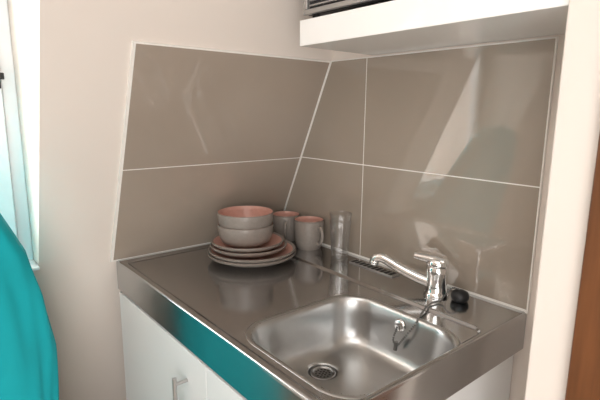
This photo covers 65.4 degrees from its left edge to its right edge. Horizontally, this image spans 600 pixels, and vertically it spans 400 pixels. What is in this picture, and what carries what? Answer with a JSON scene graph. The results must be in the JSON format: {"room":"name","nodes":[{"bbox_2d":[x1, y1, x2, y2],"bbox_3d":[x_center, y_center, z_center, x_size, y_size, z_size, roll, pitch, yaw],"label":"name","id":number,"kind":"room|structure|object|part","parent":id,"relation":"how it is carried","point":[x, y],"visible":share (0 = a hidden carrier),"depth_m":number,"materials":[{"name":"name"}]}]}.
{"room":"kitchen","nodes":[
{"label":"kitchen","id":0,"kind":"room"},
{"bbox_2d":[7,0,333,399],"bbox_3d":[-1.101,-0.010,0.823,2.793,2.400,1.190,-8,14,-39],"label":"wall","id":1,"kind":"structure","parent":0,"point":[71,58],"depth_m":1.20,"materials":[{"name":"paint"}]},
{"bbox_2d":[0,0,32,259],"bbox_3d":[-1.021,-0.267,1.028,0.687,0.987,0.098,-8,14,-39],"label":"window","id":2,"kind":"structure","parent":1,"relation":"in","point":[13,193],"depth_m":1.25,"materials":[{"name":"white plastic"}]},
{"bbox_3d":[-0.784,-0.309,1.175,0.064,0.053,0.031,-8,14,-39],"label":"handle","id":3,"kind":"part","parent":2,"relation":"part of","materials":[{"name":"silver metal"}]},
{"bbox_2d":[29,260,39,270],"bbox_3d":[-1.000,0.219,1.089,0.687,0.010,0.083,-8,14,-39],"label":"window sill","id":4,"kind":"structure","parent":1,"relation":"attached to","point":[33,263],"depth_m":1.28,"materials":[{"name":"white plastic"}]},
{"bbox_2d":[110,41,330,261],"bbox_3d":[-0.240,-0.128,1.454,0.632,0.615,0.285,-8,14,-39],"label":"tile backsplash","id":5,"kind":"structure","parent":1,"relation":"attached to","point":[206,131],"depth_m":1.39,"materials":[{"name":"beige tile"}]},
{"bbox_2d":[331,34,564,399],"bbox_3d":[0.621,-0.031,1.025,0.120,2.400,3.072,-8,14,-39],"label":"wall","id":6,"kind":"structure","parent":0,"point":[521,358],"depth_m":1.07,"materials":[{"name":"paint"}]},
{"bbox_2d":[284,36,558,313],"bbox_3d":[0.227,-0.111,1.394,0.007,0.616,0.964,-8,14,-39],"label":"tile backsplash","id":7,"kind":"structure","parent":6,"relation":"attached to","point":[440,151],"depth_m":1.22,"materials":[{"name":"beige tile"}]},
{"bbox_2d":[300,0,568,54],"bbox_3d":[0.309,-0.389,1.028,0.275,0.062,0.642,-8,14,-39],"label":"wall shelf","id":8,"kind":"object","parent":6,"relation":"attached to","point":[394,26],"visible":1,"depth_m":0.96,"materials":[{"name":"white wood"}]},
{"bbox_2d":[303,0,392,17],"bbox_3d":[0.233,-0.542,1.071,0.268,0.220,0.420,-8,14,-39],"label":"toaster oven","id":9,"kind":"object","parent":8,"relation":"on","point":[314,8],"visible":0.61,"depth_m":1.11,"materials":[{"name":"metal"}]},
{"bbox_2d":[309,0,337,6],"bbox_3d":[0.125,-0.535,1.028,0.008,0.160,0.310,-8,14,-39],"label":"grille","id":10,"kind":"object","parent":9,"relation":"attached to","point":[312,3],"depth_m":1.12,"materials":[{"name":"silver metal"}]},
{"bbox_2d":[524,0,599,399],"bbox_3d":[0.684,0.044,0.636,0.288,2.400,0.556,-8,14,-39],"label":"wall","id":11,"kind":"structure","parent":0,"point":[577,124],"depth_m":0.73,"materials":[{"name":"paint"}]},
{"bbox_2d":[565,133,599,399],"bbox_3d":[0.579,0.212,0.551,0.018,2.100,0.463,-8,14,-39],"label":"door","id":12,"kind":"structure","parent":11,"relation":"in","point":[583,381],"depth_m":0.70,"materials":[{"name":"brown wood"}]},
{"bbox_3d":[-0.507,1.359,0.353,3.013,0.100,3.072,-8,14,-39],"label":"floor","id":13,"kind":"structure","parent":0,"visible":0},
{"bbox_2d":[0,213,58,399],"bbox_3d":[-0.918,0.507,1.070,0.680,1.292,0.429,-8,14,-39],"label":"covered chair","id":14,"kind":"object","parent":13,"relation":"on","point":[28,348],"visible":1,"depth_m":1.14,"materials":[{"name":"teal fabric"}]},
{"bbox_2d":[119,292,513,399],"bbox_3d":[-0.043,0.714,1.347,0.648,0.803,0.948,-8,14,-39],"label":"base cabinet","id":15,"kind":"object","parent":13,"relation":"on","point":[157,366],"visible":0.33,"depth_m":1.20,"materials":[{"name":"white laminate"}]},
{"bbox_3d":[-0.383,0.666,1.312,0.017,0.692,0.553,-8,14,-39],"label":"door","id":16,"kind":"part","parent":15,"relation":"part of","materials":[{"name":"white laminate"}]},
{"bbox_3d":[-0.286,0.500,1.120,0.038,0.168,0.011,-8,14,-39],"label":"handle","id":17,"kind":"part","parent":15,"relation":"part of","materials":[{"name":"silver metal"}]},
{"bbox_3d":[-0.080,0.738,0.953,0.017,0.692,0.392,-8,14,-39],"label":"door","id":18,"kind":"part","parent":15,"relation":"part of","materials":[{"name":"white laminate"}]},
{"bbox_2d":[116,241,526,399],"bbox_3d":[-0.018,0.291,1.274,0.619,0.139,0.967,-8,14,-39],"label":"countertop","id":19,"kind":"structure","parent":15,"relation":"on","point":[334,320],"depth_m":1.10,"materials":[{"name":"metal"}]},
{"bbox_2d":[207,249,295,267],"bbox_3d":[-0.151,0.172,1.476,0.278,0.028,0.278,-8,14,-39],"label":"plate","id":20,"kind":"object","parent":19,"relation":"on","point":[294,252],"visible":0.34,"depth_m":1.36,"materials":[{"name":"grey ceramic"}]},
{"bbox_2d":[208,240,294,263],"bbox_3d":[-0.150,0.161,1.469,0.272,0.028,0.272,-8,14,-39],"label":"plate","id":21,"kind":"object","parent":20,"relation":"on","point":[289,249],"visible":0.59,"depth_m":1.41,"materials":[{"name":"grey ceramic"}]},
{"bbox_2d":[210,239,286,257],"bbox_3d":[-0.162,0.148,1.478,0.242,0.028,0.242,-8,14,-39],"label":"plate","id":22,"kind":"object","parent":21,"relation":"on","point":[282,246],"visible":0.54,"depth_m":1.38,"materials":[{"name":"grey ceramic"}]},
{"bbox_2d":[211,232,283,252],"bbox_3d":[-0.166,0.136,1.480,0.230,0.028,0.230,-8,14,-39],"label":"plate","id":23,"kind":"object","parent":22,"relation":"on","point":[276,240],"visible":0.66,"depth_m":1.44,"materials":[{"name":"grey ceramic"}]},
{"bbox_2d":[217,221,273,247],"bbox_3d":[-0.172,0.106,1.486,0.177,0.068,0.177,-8,14,-39],"label":"bowl","id":24,"kind":"object","parent":23,"relation":"on","point":[253,238],"visible":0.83,"depth_m":1.41,"materials":[{"name":"grey ceramic"}]},
{"bbox_2d":[217,205,273,229],"bbox_3d":[-0.172,0.068,1.479,0.177,0.068,0.177,-8,14,-39],"label":"bowl","id":25,"kind":"object","parent":24,"relation":"on","point":[245,217],"visible":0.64,"depth_m":1.43,"materials":[{"name":"grey ceramic"}]},
{"bbox_2d":[273,211,299,241],"bbox_3d":[-0.054,0.095,1.673,0.101,0.094,0.114,9,14,37],"label":"mug","id":26,"kind":"object","parent":19,"relation":"on","point":[283,221],"visible":0.75,"depth_m":1.64,"materials":[{"name":"grey ceramic"}]},
{"bbox_3d":[-0.051,0.105,1.618,0.010,0.064,0.036,1,11,0],"label":"handle","id":27,"kind":"part","parent":26,"relation":"part of","materials":[{"name":"grey ceramic"}]},
{"bbox_2d":[294,216,323,249],"bbox_3d":[0.030,0.113,1.572,0.101,0.099,0.114,1,11,2],"label":"mug","id":28,"kind":"object","parent":19,"relation":"on","point":[309,234],"visible":1,"depth_m":1.54,"materials":[{"name":"grey ceramic"}]},
{"bbox_3d":[0.066,0.121,1.530,0.010,0.067,0.036,-7,13,-35],"label":"handle","id":29,"kind":"part","parent":28,"relation":"part of","materials":[{"name":"grey ceramic"}]},
{"bbox_2d":[329,220,350,256],"bbox_3d":[0.126,0.123,1.474,0.069,0.119,0.069,-8,14,-39],"label":"drinking glass","id":30,"kind":"object","parent":19,"relation":"on","point":[329,220],"visible":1,"depth_m":1.47,"materials":[{"name":"clear glass"}]},
{"bbox_2d":[330,213,351,250],"bbox_3d":[0.126,0.099,1.470,0.069,0.119,0.069,-8,14,-39],"label":"drinking glass","id":31,"kind":"object","parent":30,"relation":"in","point":[351,213],"visible":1,"depth_m":1.47,"materials":[{"name":"clear glass"}]},
{"bbox_3d":[0.107,0.349,0.991,0.369,0.134,0.358,-8,14,-39],"label":"sink bowl","id":32,"kind":"part","parent":19,"relation":"part of","materials":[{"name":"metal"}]},
{"bbox_2d":[349,259,398,277],"bbox_3d":[0.216,0.200,1.378,0.030,0.005,0.170,-8,14,-39],"label":"vent grille","id":33,"kind":"object","parent":19,"relation":"on","point":[356,262],"visible":0.98,"depth_m":1.36,"materials":[{"name":"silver metal"}]},
{"bbox_2d":[369,250,449,298],"bbox_3d":[0.287,0.179,1.221,0.212,0.108,0.064,9,13,36],"label":"mixer tap","id":34,"kind":"object","parent":19,"relation":"on","point":[435,279],"visible":0.99,"depth_m":1.17,"materials":[{"name":"silver metal"}]},
{"bbox_3d":[0.266,0.181,1.225,0.173,0.072,0.032,7,13,31],"label":"spout","id":35,"kind":"part","parent":34,"relation":"part of","materials":[{"name":"silver metal"}]},
{"bbox_2d":[392,287,468,350],"bbox_3d":[0.316,0.280,1.110,0.221,0.120,0.046,-6,12,-29],"label":"plug","id":36,"kind":"object","parent":19,"relation":"on","point":[458,295],"visible":1,"depth_m":1.13,"materials":[{"name":"black rubber"}]}
]}

